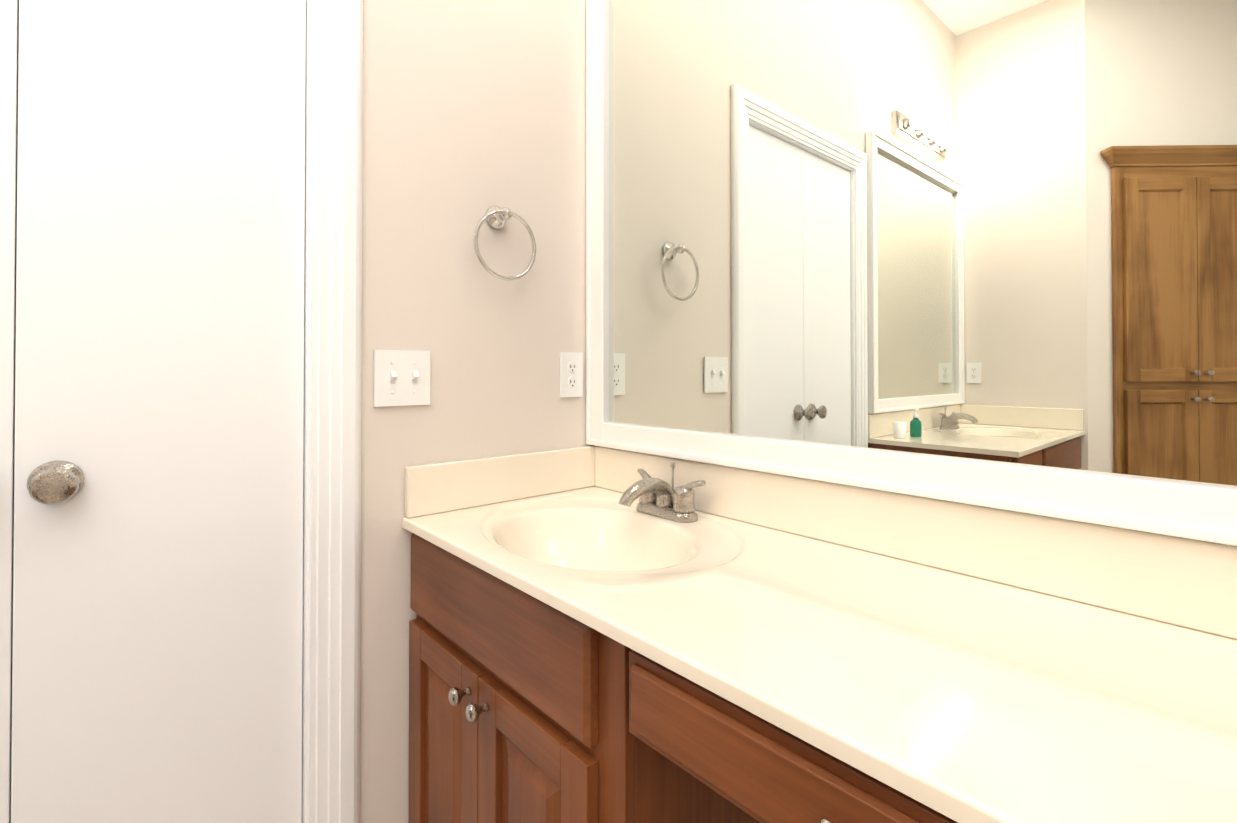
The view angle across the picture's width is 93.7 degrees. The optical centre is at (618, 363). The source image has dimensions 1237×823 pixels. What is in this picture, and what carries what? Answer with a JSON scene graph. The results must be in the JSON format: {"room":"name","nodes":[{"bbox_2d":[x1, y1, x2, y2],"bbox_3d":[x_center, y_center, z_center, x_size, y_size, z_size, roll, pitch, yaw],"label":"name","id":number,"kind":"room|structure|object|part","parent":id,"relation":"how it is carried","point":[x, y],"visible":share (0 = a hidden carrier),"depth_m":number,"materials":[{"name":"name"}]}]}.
{"room":"bathroom","nodes":[
{"label":"bathroom","id":0,"kind":"room"},
{"bbox_2d":[359,0,590,822],"bbox_3d":[-1.163,-0.365,0.659,2.840,3.120,0.120,0,-1,-42],"label":"wall","id":1,"kind":"structure","parent":0,"point":[473,111],"depth_m":1.29,"materials":[{"name":"paint"}]},
{"bbox_2d":[0,0,18,822],"bbox_3d":[-1.014,0.166,0.707,0.380,2.036,0.094,0,-1,-42],"label":"door","id":2,"kind":"structure","parent":1,"relation":"in","point":[9,29],"depth_m":0.84,"materials":[{"name":"white paint"}]},
{"bbox_2d":[11,0,305,822],"bbox_3d":[-0.728,0.168,0.960,0.380,2.036,0.094,0,-1,-42],"label":"door","id":3,"kind":"structure","parent":1,"relation":"in","point":[157,651],"depth_m":0.95,"materials":[{"name":"white paint"}]},
{"bbox_3d":[-0.826,0.177,0.850,0.062,0.062,0.058,0,-1,-42],"label":"knob","id":4,"kind":"part","parent":3,"relation":"part of","materials":[{"name":"silver metal"}]},
{"bbox_2d":[302,0,362,822],"bbox_3d":[-0.904,0.125,0.871,0.953,2.144,0.146,0,-1,-42],"label":"door frame","id":5,"kind":"structure","parent":1,"relation":"attached to","point":[335,457],"depth_m":1.10,"materials":[{"name":"white paint"}]},
{"bbox_2d":[373,350,429,406],"bbox_3d":[-0.443,0.030,1.198,0.116,0.115,0.019,0,-1,-42],"label":"switch plate","id":6,"kind":"object","parent":1,"relation":"attached to","point":[401,377],"visible":1,"depth_m":1.20,"materials":[{"name":"white plastic"}]},
{"bbox_2d":[405,445,593,512],"bbox_3d":[-0.247,0.269,1.369,0.513,0.106,0.019,0,-1,-42],"label":"backsplash","id":7,"kind":"structure","parent":1,"relation":"attached to","point":[427,486],"depth_m":1.32,"materials":[{"name":"beige stone"}]},
{"bbox_2d":[473,206,536,280],"bbox_3d":[-0.267,-0.277,1.331,0.162,0.180,0.058,0,-1,-42],"label":"towel ring","id":8,"kind":"object","parent":1,"relation":"attached to","point":[496,217],"visible":1,"depth_m":1.33,"materials":[{"name":"silver metal"}]},
{"bbox_2d":[560,352,582,396],"bbox_3d":[-0.120,0.029,1.492,0.070,0.115,0.009,0,-1,-42],"label":"outlet","id":9,"kind":"object","parent":1,"relation":"attached to","point":[571,374],"visible":1,"depth_m":1.49,"materials":[{"name":"white plastic"}]},
{"bbox_3d":[-0.429,1.241,-0.857,4.334,0.120,4.300,0,-1,-42],"label":"floor","id":10,"kind":"structure","parent":0,"visible":0},
{"bbox_2d":[402,481,1236,822],"bbox_3d":[0.384,0.755,0.631,0.542,0.880,1.954,0,-1,-42],"label":"bathroom vanity","id":11,"kind":"object","parent":10,"relation":"on","point":[604,635],"depth_m":0.71,"materials":[{"name":"beige stone"}]},
{"bbox_2d":[619,462,705,522],"bbox_3d":[0.064,0.270,1.214,0.161,0.110,0.194,0,-1,-42],"label":"faucet","id":12,"kind":"object","parent":11,"relation":"on","point":[659,502],"depth_m":1.21,"materials":[{"name":"silver metal"}]},
{"bbox_3d":[1.112,-0.368,0.325,0.120,3.120,3.640,0,-1,-42],"label":"wall","id":13,"kind":"structure","parent":0,"visible":0},
{"bbox_2d":[586,0,1236,545],"bbox_3d":[0.574,-0.428,0.812,0.035,1.270,1.951,0,-1,-42],"label":"mirror","id":14,"kind":"object","parent":13,"relation":"attached to","point":[978,252],"visible":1,"depth_m":0.92,"materials":[{"name":"clear glass"}]},
{"bbox_2d":[594,446,1236,628],"bbox_3d":[0.586,0.264,0.803,0.019,0.106,1.935,0,-1,-42],"label":"backsplash","id":15,"kind":"structure","parent":13,"relation":"attached to","point":[1186,577],"depth_m":0.85,"materials":[{"name":"beige stone"}]}
]}

